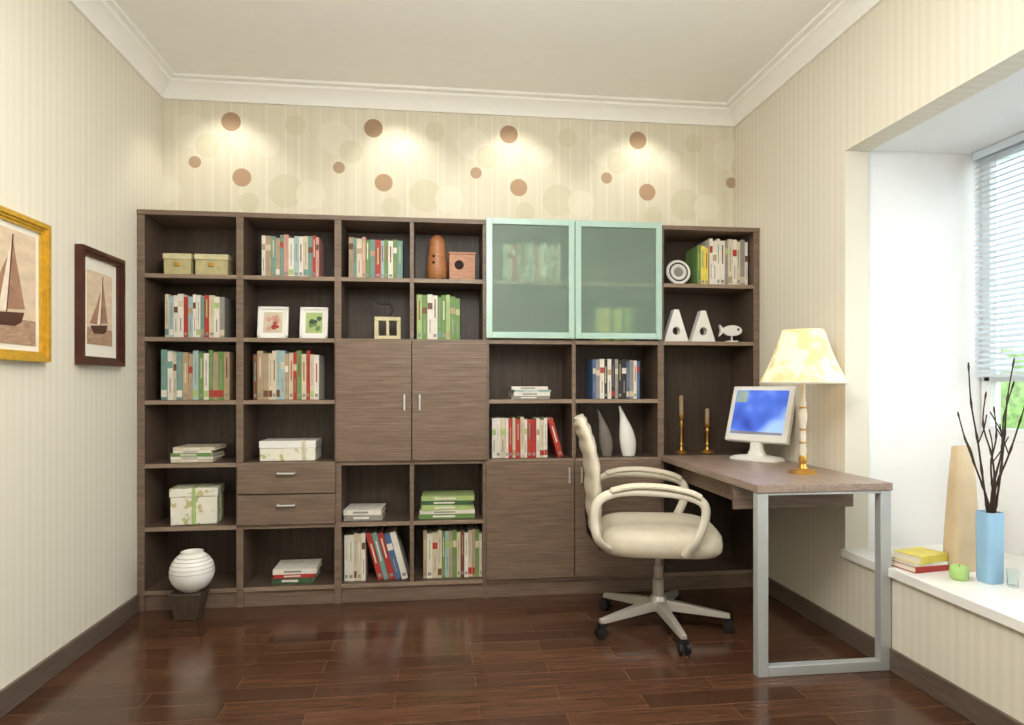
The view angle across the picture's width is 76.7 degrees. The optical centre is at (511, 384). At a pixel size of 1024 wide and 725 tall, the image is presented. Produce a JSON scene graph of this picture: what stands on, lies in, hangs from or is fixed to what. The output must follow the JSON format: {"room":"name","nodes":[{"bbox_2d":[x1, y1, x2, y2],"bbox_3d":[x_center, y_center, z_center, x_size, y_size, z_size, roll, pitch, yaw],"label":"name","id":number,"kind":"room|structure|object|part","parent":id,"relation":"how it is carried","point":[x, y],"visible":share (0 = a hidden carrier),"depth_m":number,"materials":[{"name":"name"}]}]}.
{"room":"office","nodes":[
{"label":"office","id":0,"kind":"room"},
{"bbox_2d":[0,0,161,689],"bbox_3d":[-1.773,-0.275,1.300,0.120,2.920,4.800,0,0,-7],"label":"wall","id":1,"kind":"structure","parent":0,"point":[81,130],"depth_m":2.73,"materials":[{"name":"paper"}]},
{"bbox_2d":[0,205,50,361],"bbox_3d":[-1.816,-0.360,2.332,0.034,0.540,0.470,0,0,-7],"label":"picture","id":2,"kind":"object","parent":1,"relation":"attached to","point":[25,241],"visible":1,"depth_m":2.44},
{"bbox_2d":[0,594,138,717],"bbox_3d":[-1.687,1.139,1.151,0.015,0.093,4.485,0,0,-7],"label":"baseboard","id":3,"kind":"structure","parent":1,"relation":"attached to","point":[21,688],"depth_m":2.69,"materials":[{"name":"brown wood"}]},
{"bbox_2d":[75,244,124,366],"bbox_3d":[-1.894,-0.350,2.987,0.034,0.520,0.385,0,0,-7],"label":"picture","id":4,"kind":"object","parent":1,"relation":"attached to","point":[99,275],"visible":1,"depth_m":2.97,"materials":[{"name":"brown wood"}]},
{"bbox_2d":[162,99,734,226],"bbox_3d":[-0.309,-0.275,3.951,3.654,2.920,0.120,0,0,-7],"label":"wall","id":5,"kind":"structure","parent":0,"point":[217,156],"depth_m":3.88,"materials":[{"name":"paper"}]},
{"bbox_2d":[114,0,831,101],"bbox_3d":[-0.010,-1.785,1.520,3.674,0.100,5.020,0,0,-7],"label":"ceiling","id":6,"kind":"structure","parent":0,"point":[692,50],"depth_m":3.26,"materials":[{"name":"paint"}]},
{"bbox_2d":[0,587,975,724],"bbox_3d":[-0.020,1.235,1.518,3.654,0.100,5.020,0,0,-7],"label":"floor","id":7,"kind":"structure","parent":0,"point":[538,659],"depth_m":2.67,"materials":[{"name":"brown wood"}]},
{"bbox_2d":[167,586,209,620],"bbox_3d":[-1.649,1.117,3.303,0.156,0.135,0.140,0,0,-7],"label":"plant stand","id":8,"kind":"object","parent":7,"relation":"on","point":[184,606],"visible":0.88,"depth_m":3.25,"materials":[{"name":"brown wood"}]},
{"bbox_2d":[168,548,214,592],"bbox_3d":[-1.634,0.948,3.305,0.214,0.201,0.214,0,0,-7],"label":"round vase","id":9,"kind":"object","parent":8,"relation":"on","point":[192,570],"visible":1,"depth_m":3.23,"materials":[{"name":"white ceramic"}]},
{"bbox_2d":[137,209,759,611],"bbox_3d":[-0.270,0.130,3.708,3.430,2.110,0.352,0,0,-7],"label":"bookcase","id":10,"kind":"object","parent":7,"relation":"on","point":[396,420],"visible":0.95,"depth_m":3.65,"materials":[{"name":"brown wood"}]},
{"bbox_2d":[163,253,194,273],"bbox_3d":[-1.797,-0.644,3.527,0.145,0.117,0.158,0,0,-7],"label":"storage box","id":11,"kind":"object","parent":10,"relation":"in","point":[174,263],"visible":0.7,"depth_m":3.46,"materials":[{"name":"beige cardboard"}]},
{"bbox_2d":[169,483,223,524],"bbox_3d":[-1.721,0.648,3.542,0.242,0.196,0.183,0,0,-14],"label":"gift box","id":12,"kind":"object","parent":10,"relation":"in","point":[201,503],"visible":1,"depth_m":3.46,"materials":[{"name":"paper"}]},
{"bbox_2d":[161,350,235,399],"bbox_3d":[-1.705,-0.054,3.554,0.346,0.269,0.192,0,0,-7],"label":"books","id":13,"kind":"object","parent":10,"relation":"in","point":[197,375],"visible":0.99,"depth_m":3.47,"materials":[{"name":"multicoloured paper"}]},
{"bbox_2d":[170,444,226,462],"bbox_3d":[-1.717,0.372,3.552,0.232,0.081,0.212,0,0,-7],"label":"books","id":14,"kind":"object","parent":10,"relation":"in","point":[185,453],"visible":1,"depth_m":3.46,"materials":[{"name":"white paper"}]},
{"bbox_2d":[165,294,234,337],"bbox_3d":[-1.707,-0.369,3.552,0.301,0.233,0.188,0,0,-7],"label":"books","id":15,"kind":"object","parent":10,"relation":"in","point":[185,315],"visible":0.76,"depth_m":3.47,"materials":[{"name":"multicoloured paper"}]},
{"bbox_2d":[194,254,235,274],"bbox_3d":[-1.623,-0.644,3.548,0.175,0.117,0.158,0,0,-7],"label":"storage box","id":16,"kind":"object","parent":10,"relation":"in","point":[212,264],"visible":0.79,"depth_m":3.48,"materials":[{"name":"beige cardboard"}]},
{"bbox_2d":[257,306,288,337],"bbox_3d":[-1.310,-0.342,3.562,0.160,0.177,0.076,0,0,-7],"label":"photo frame","id":17,"kind":"object","parent":10,"relation":"in","point":[273,322],"visible":0.94,"depth_m":3.54,"materials":[{"name":"white wood"}]},
{"bbox_3d":[-1.199,0.470,3.434,0.101,0.011,0.028,0,0,-7],"label":"handle","id":18,"kind":"part","parent":10,"relation":"part of","materials":[{"name":"metal"}]},
{"bbox_3d":[-1.199,0.640,3.434,0.101,0.011,0.028,0,0,-7],"label":"handle","id":19,"kind":"part","parent":10,"relation":"part of","materials":[{"name":"metal"}]},
{"bbox_3d":[-1.203,0.497,3.457,0.504,0.163,0.018,0,0,-7],"label":"drawer","id":20,"kind":"part","parent":10,"relation":"part of","materials":[{"name":"brown wood"}]},
{"bbox_3d":[-1.203,0.664,3.457,0.504,0.158,0.018,0,0,-7],"label":"drawer","id":21,"kind":"part","parent":10,"relation":"part of","materials":[{"name":"brown wood"}]},
{"bbox_2d":[253,350,323,399],"bbox_3d":[-1.239,-0.054,3.610,0.343,0.269,0.192,0,0,-7],"label":"books","id":22,"kind":"object","parent":10,"relation":"in","point":[278,374],"visible":1,"depth_m":3.52,"materials":[{"name":"multicoloured paper"}]},
{"bbox_2d":[259,438,321,460],"bbox_3d":[-1.232,0.358,3.615,0.299,0.110,0.198,0,0,-7],"label":"storage box","id":23,"kind":"object","parent":10,"relation":"in","point":[271,449],"visible":1,"depth_m":3.52,"materials":[{"name":"cardboard"}]},
{"bbox_2d":[262,235,323,276],"bbox_3d":[-1.217,-0.703,3.613,0.302,0.233,0.191,0,0,-7],"label":"books","id":24,"kind":"object","parent":10,"relation":"in","point":[285,255],"visible":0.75,"depth_m":3.52,"materials":[{"name":"multicoloured paper"}]},
{"bbox_2d":[272,559,321,583],"bbox_3d":[-1.196,1.040,3.614,0.238,0.079,0.213,0,0,-7],"label":"books","id":25,"kind":"object","parent":10,"relation":"in","point":[296,571],"visible":1,"depth_m":3.52,"materials":[{"name":"white paper"}]},
{"bbox_2d":[299,307,328,337],"bbox_3d":[-1.094,-0.342,3.588,0.149,0.177,0.076,0,0,-7],"label":"photo frame","id":26,"kind":"object","parent":10,"relation":"in","point":[313,320],"visible":0.9,"depth_m":3.57,"materials":[{"name":"white wood"}]},
{"bbox_2d":[343,503,385,520],"bbox_3d":[-0.829,0.717,3.658,0.218,0.058,0.212,0,0,-7],"label":"books","id":27,"kind":"object","parent":10,"relation":"in","point":[359,511],"visible":1,"depth_m":3.56,"materials":[{"name":"white paper"}]},
{"bbox_3d":[-0.749,0.081,3.511,0.402,0.662,0.018,0,0,-7],"label":"cabinet door","id":28,"kind":"part","parent":10,"relation":"part of","materials":[{"name":"brown wood"}]},
{"bbox_2d":[344,526,408,580],"bbox_3d":[-0.760,0.944,3.665,0.347,0.269,0.191,0,0,-7],"label":"books","id":29,"kind":"object","parent":10,"relation":"in","point":[385,545],"visible":0.98,"depth_m":3.58,"materials":[{"name":"multicoloured paper"}]},
{"bbox_2d":[349,237,403,277],"bbox_3d":[-0.763,-0.702,3.666,0.292,0.232,0.192,0,0,-7],"label":"books","id":30,"kind":"object","parent":10,"relation":"in","point":[367,258],"visible":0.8,"depth_m":3.58,"materials":[{"name":"multicoloured paper"}]},
{"bbox_2d":[369,295,400,338],"bbox_3d":[-0.712,-0.377,3.631,0.175,0.248,0.060,0,0,-7],"label":"lantern","id":31,"kind":"object","parent":10,"relation":"in","point":[388,319],"visible":0.98,"depth_m":3.61,"materials":[{"name":"wood"}]},
{"bbox_3d":[-0.584,0.095,3.507,0.011,0.091,0.028,0,0,-7],"label":"handle","id":32,"kind":"part","parent":10,"relation":"part of","materials":[{"name":"metal"}]},
{"bbox_3d":[-0.502,0.095,3.517,0.011,0.091,0.028,0,0,-7],"label":"handle","id":33,"kind":"part","parent":10,"relation":"part of","materials":[{"name":"metal"}]},
{"bbox_2d":[426,235,447,278],"bbox_3d":[-0.425,-0.720,3.675,0.120,0.267,0.120,0,0,-7],"label":"wooden vase","id":34,"kind":"object","parent":10,"relation":"in","point":[437,268],"visible":0.89,"depth_m":3.63,"materials":[{"name":"brown wood"}]},
{"bbox_2d":[417,294,459,338],"bbox_3d":[-0.422,-0.380,3.705,0.238,0.253,0.189,0,0,-7],"label":"books","id":35,"kind":"object","parent":10,"relation":"in","point":[439,318],"visible":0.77,"depth_m":3.62,"materials":[{"name":"green paper"}]},
{"bbox_2d":[419,490,474,518],"bbox_3d":[-0.373,0.683,3.712,0.317,0.125,0.212,0,0,-7],"label":"books","id":36,"kind":"object","parent":10,"relation":"in","point":[442,504],"visible":1,"depth_m":3.62,"materials":[{"name":"green paper"}]},
{"bbox_3d":[-0.344,0.081,3.559,0.407,0.662,0.018,0,0,-7],"label":"cabinet door","id":37,"kind":"part","parent":10,"relation":"part of","materials":[{"name":"brown wood"}]},
{"bbox_2d":[423,524,481,577],"bbox_3d":[-0.343,0.944,3.716,0.327,0.269,0.191,0,0,-7],"label":"books","id":38,"kind":"object","parent":10,"relation":"in","point":[451,551],"visible":0.97,"depth_m":3.63,"materials":[{"name":"multicoloured paper"}]},
{"bbox_2d":[448,252,475,279],"bbox_3d":[-0.286,-0.667,3.697,0.153,0.162,0.118,0,0,-7],"label":"wooden box","id":39,"kind":"object","parent":10,"relation":"in","point":[461,264],"visible":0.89,"depth_m":3.64,"materials":[{"name":"brown wood"}]},
{"bbox_2d":[489,415,562,457],"bbox_3d":[0.080,0.297,3.766,0.408,0.231,0.193,0,0,-7],"label":"books","id":40,"kind":"object","parent":10,"relation":"in","point":[511,437],"visible":1,"depth_m":3.67,"materials":[{"name":"paper"}]},
{"bbox_2d":[506,386,550,398],"bbox_3d":[0.093,0.044,3.767,0.238,0.072,0.213,0,0,-7],"label":"books","id":41,"kind":"object","parent":10,"relation":"in","point":[515,392],"visible":0.98,"depth_m":3.67,"materials":[{"name":"white paper"}]},
{"bbox_3d":[0.104,-0.593,3.608,0.433,0.601,0.001,0,0,-7],"label":"glass door pane","id":42,"kind":"part","parent":10,"relation":"part of","materials":[{"name":"green glass"}]},
{"bbox_3d":[0.104,0.750,3.613,0.494,0.656,0.018,0,0,-7],"label":"cabinet door","id":43,"kind":"part","parent":10,"relation":"part of","materials":[{"name":"brown wood"}]},
{"bbox_3d":[0.104,-0.593,3.609,0.497,0.665,0.022,0,0,-7],"label":"glass door frame","id":44,"kind":"part","parent":10,"relation":"part of","materials":[{"name":"green glass"}]},
{"bbox_3d":[0.320,0.505,3.615,0.011,0.091,0.028,0,0,-7],"label":"handle","id":45,"kind":"part","parent":10,"relation":"part of","materials":[{"name":"metal"}]},
{"bbox_3d":[0.390,0.505,3.623,0.011,0.091,0.028,0,0,-7],"label":"handle","id":46,"kind":"part","parent":10,"relation":"part of","materials":[{"name":"metal"}]},
{"bbox_2d":[597,409,612,455],"bbox_3d":[0.544,0.278,3.791,0.097,0.270,0.057,0,0,-7],"label":"vase","id":47,"kind":"object","parent":10,"relation":"in","point":[605,438],"visible":1,"depth_m":3.77,"materials":[{"name":"grey ceramic"}]},
{"bbox_2d":[589,339,633,340],"bbox_3d":[0.586,-0.352,3.827,0.228,0.198,0.192,0,0,-7],"label":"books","id":48,"kind":"object","parent":10,"relation":"in","point":[589,339],"visible":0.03,"depth_m":3.74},
{"bbox_2d":[585,359,639,398],"bbox_3d":[0.592,-0.035,3.828,0.280,0.231,0.190,0,0,-7],"label":"books","id":49,"kind":"object","parent":10,"relation":"in","point":[604,378],"visible":1,"depth_m":3.74,"materials":[{"name":"multicoloured paper"}]},
{"bbox_3d":[0.601,0.750,3.672,0.500,0.656,0.018,0,0,-7],"label":"cabinet door","id":50,"kind":"part","parent":10,"relation":"part of","materials":[{"name":"brown wood"}]},
{"bbox_3d":[0.604,-0.593,3.667,0.439,0.601,0.001,0,0,-7],"label":"glass door pane","id":51,"kind":"part","parent":10,"relation":"part of","materials":[{"name":"green glass"}]},
{"bbox_3d":[0.604,-0.593,3.668,0.503,0.665,0.022,0,0,-7],"label":"glass door frame","id":52,"kind":"part","parent":10,"relation":"part of","materials":[{"name":"green glass"}]},
{"bbox_2d":[618,406,635,455],"bbox_3d":[0.674,0.268,3.786,0.106,0.290,0.068,0,0,-7],"label":"vase","id":53,"kind":"object","parent":10,"relation":"in","point":[627,438],"visible":1,"depth_m":3.76,"materials":[{"name":"white ceramic"}]},
{"bbox_2d":[664,309,687,340],"bbox_3d":[0.961,-0.348,3.815,0.150,0.190,0.050,0,0,-7],"label":"sculpture","id":54,"kind":"object","parent":10,"relation":"in","point":[675,320],"visible":0.9,"depth_m":3.79,"materials":[{"name":"white ceramic"}]},
{"bbox_2d":[666,260,689,283],"bbox_3d":[0.987,-0.665,3.849,0.150,0.158,0.070,0,0,-7],"label":"decorative plate","id":55,"kind":"object","parent":10,"relation":"in","point":[677,271],"visible":0.98,"depth_m":3.84,"materials":[{"name":"white ceramic"}]},
{"bbox_2d":[675,395,686,453],"bbox_3d":[1.028,0.238,3.929,0.072,0.350,0.072,0,0,-7],"label":"candlestick","id":56,"kind":"object","parent":10,"relation":"in","point":[681,415],"visible":1,"depth_m":3.92,"materials":[{"name":"gold metal"}]},
{"bbox_2d":[685,246,707,283],"bbox_3d":[1.111,-0.702,3.893,0.066,0.233,0.184,0,0,-7],"label":"books","id":57,"kind":"object","parent":10,"relation":"in","point":[696,258],"visible":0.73,"depth_m":3.81,"materials":[{"name":"green paper"}]},
{"bbox_2d":[689,311,714,341],"bbox_3d":[1.125,-0.345,3.835,0.150,0.185,0.050,0,0,-7],"label":"sculpture","id":58,"kind":"object","parent":10,"relation":"in","point":[701,321],"visible":0.89,"depth_m":3.81,"materials":[{"name":"white ceramic"}]},
{"bbox_2d":[701,408,712,452],"bbox_3d":[1.192,0.278,3.949,0.072,0.270,0.072,0,0,-7],"label":"candlestick","id":59,"kind":"object","parent":10,"relation":"in","point":[707,424],"visible":1,"depth_m":3.94,"materials":[{"name":"gold metal"}]},
{"bbox_2d":[697,239,747,284],"bbox_3d":[1.269,-0.724,3.910,0.236,0.276,0.188,0,0,-7],"label":"books","id":60,"kind":"object","parent":10,"relation":"in","point":[728,259],"visible":0.79,"depth_m":3.82,"materials":[{"name":"white paper"}]},
{"bbox_2d":[718,325,741,341],"bbox_3d":[1.299,-0.305,3.853,0.140,0.104,0.045,0,0,-7],"label":"fish sculpture","id":61,"kind":"object","parent":10,"relation":"in","point":[732,330],"visible":0.91,"depth_m":3.84,"materials":[{"name":"white ceramic"}]},
{"bbox_2d":[573,414,734,654],"bbox_3d":[0.677,0.665,3.174,0.766,1.038,0.737,0,0,-7],"label":"office chair","id":62,"kind":"object","parent":7,"relation":"on","point":[678,534],"visible":1,"depth_m":2.99,"materials":[{"name":"beige leather"}]},
{"bbox_3d":[0.380,0.454,3.203,0.152,0.616,0.480,0,0,6],"label":"backrest","id":63,"kind":"part","parent":62,"relation":"part of","materials":[{"name":"beige leather"}]},
{"bbox_3d":[0.676,0.606,3.449,0.528,0.339,0.115,0,0,3],"label":"armrest","id":64,"kind":"part","parent":62,"relation":"part of","materials":[{"name":"beige plastic"}]},
{"bbox_3d":[0.617,0.606,2.900,0.528,0.339,0.115,0,0,10],"label":"armrest","id":65,"kind":"part","parent":62,"relation":"part of","materials":[{"name":"beige plastic"}]},
{"bbox_3d":[0.711,0.723,3.167,0.572,0.134,0.540,0,0,7],"label":"seat","id":66,"kind":"part","parent":62,"relation":"part of","materials":[{"name":"beige leather"}]},
{"bbox_2d":[662,455,892,677],"bbox_3d":[1.219,0.795,3.195,0.592,0.780,1.108,0,0,-7],"label":"desk","id":67,"kind":"object","parent":7,"relation":"on","point":[757,486],"visible":0.92,"depth_m":2.68,"materials":[{"name":"laminate"}]},
{"bbox_2d":[725,386,795,462],"bbox_3d":[1.329,0.206,3.501,0.197,0.396,0.356,0,0,-41],"label":"computer monitor","id":68,"kind":"object","parent":67,"relation":"on","point":[758,416],"visible":0.98,"depth_m":3.48,"materials":[{"name":"plastic"}]},
{"bbox_2d":[759,328,848,474],"bbox_3d":[1.339,0.075,2.979,0.380,0.657,0.380,0,0,-7],"label":"table lamp","id":69,"kind":"object","parent":67,"relation":"on","point":[803,356],"visible":1,"depth_m":2.88,"materials":[{"name":"beige fabric"}]},
{"bbox_3d":[1.339,0.149,2.979,0.040,0.370,0.040,0,0,-7],"label":"stem","id":70,"kind":"part","parent":69,"relation":"part of","materials":[{"name":"white ceramic"}]},
{"bbox_3d":[1.339,-0.130,2.979,0.380,0.246,0.380,0,0,-7],"label":"lamp shade","id":71,"kind":"part","parent":69,"relation":"part of","materials":[{"name":"fabric"}]},
{"bbox_3d":[1.281,0.811,2.670,0.584,0.747,0.040,0,0,-7],"label":"leg frame","id":72,"kind":"part","parent":67,"relation":"part of","materials":[{"name":"silver paint"}]},
{"bbox_2d":[735,0,1023,723],"bbox_3d":[1.754,-0.275,1.719,0.115,2.920,4.800,0,0,-7],"label":"wall","id":73,"kind":"structure","parent":0,"point":[801,157],"depth_m":3.00,"materials":[{"name":"paper"}]},
{"bbox_2d":[68,0,882,126],"bbox_3d":[-0.009,-1.683,1.510,3.434,0.105,4.800,0,0,-7],"label":"crown molding","id":74,"kind":"structure","parent":73,"relation":"attached to","point":[106,17],"depth_m":3.73,"materials":[{"name":"white paint"}]},
{"bbox_2d":[768,577,1023,724],"bbox_3d":[1.708,1.139,1.555,0.015,0.093,4.485,0,0,-7],"label":"baseboard","id":75,"kind":"structure","parent":73,"relation":"attached to","point":[966,704],"depth_m":2.59,"materials":[{"name":"brown wood"}]},
{"bbox_2d":[868,68,1023,556],"bbox_3d":[2.135,-0.025,1.837,0.671,2.420,2.683,0,0,-7],"label":"wall","id":76,"kind":"structure","parent":0,"point":[921,181],"depth_m":3.06,"materials":[{"name":"white paint"}]},
{"bbox_2d":[841,544,1023,632],"bbox_3d":[2.019,0.775,1.823,0.706,0.035,2.483,0,0,-7],"label":"window sill","id":77,"kind":"structure","parent":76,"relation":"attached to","point":[1000,603],"depth_m":2.43,"materials":[{"name":"stone"}]},
{"bbox_2d":[891,546,947,572],"bbox_3d":[1.689,0.724,2.678,0.180,0.067,0.135,0,0,-17],"label":"books","id":78,"kind":"object","parent":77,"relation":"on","point":[919,559],"visible":0.97,"depth_m":2.64,"materials":[{"name":"yellow paper"}]},
{"bbox_2d":[949,564,969,580],"bbox_3d":[1.744,0.728,2.524,0.068,0.058,0.068,0,0,-7],"label":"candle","id":79,"kind":"object","parent":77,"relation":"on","point":[959,572],"visible":1,"depth_m":2.50,"materials":[{"name":"wax"}]},
{"bbox_2d":[943,446,977,571],"bbox_3d":[1.855,0.504,2.668,0.128,0.505,0.096,0,0,-7],"label":"vase","id":80,"kind":"object","parent":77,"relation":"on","point":[959,540],"visible":0.76,"depth_m":2.63,"materials":[{"name":"beige ceramic"}]},
{"bbox_2d":[975,510,1004,583],"bbox_3d":[1.839,0.622,2.490,0.076,0.270,0.076,0,0,-7],"label":"vase","id":81,"kind":"object","parent":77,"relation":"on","point":[989,526],"visible":0.95,"depth_m":2.46,"materials":[{"name":"ceramic"}]},
{"bbox_2d":[957,358,1023,512],"bbox_3d":[1.837,0.214,2.500,0.284,0.638,0.134,0,0,-7],"label":"dry branches","id":82,"kind":"object","parent":81,"relation":"in","point":[991,507],"visible":0.92,"depth_m":2.48,"materials":[{"name":"brown plant"}]},
{"bbox_2d":[1006,568,1019,587],"bbox_3d":[1.877,0.725,2.424,0.042,0.065,0.042,0,0,-7],"label":"glass cup","id":83,"kind":"object","parent":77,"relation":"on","point":[1013,575],"visible":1,"depth_m":2.41,"materials":[{"name":"clear glass"}]},
{"bbox_2d":[981,144,1023,441],"bbox_3d":[2.418,-0.422,1.878,0.060,1.355,2.458,0,0,-7],"label":"window","id":84,"kind":"structure","parent":76,"relation":"in","point":[987,383],"depth_m":3.00,"materials":[{"name":"plastic"}]},
{"bbox_2d":[973,131,1023,376],"bbox_3d":[2.338,-0.567,1.871,0.030,1.060,2.403,0,0,-7],"label":"blind","id":85,"kind":"object","parent":84,"relation":"attached to","point":[1016,140],"visible":1,"depth_m":2.93,"materials":[{"name":"white plastic"}]},
{"bbox_3d":[2.420,-0.415,1.871,0.006,1.280,2.403,0,0,-7],"label":"pane","id":86,"kind":"part","parent":84,"relation":"part of","materials":[{"name":"clear glass"}]}
]}

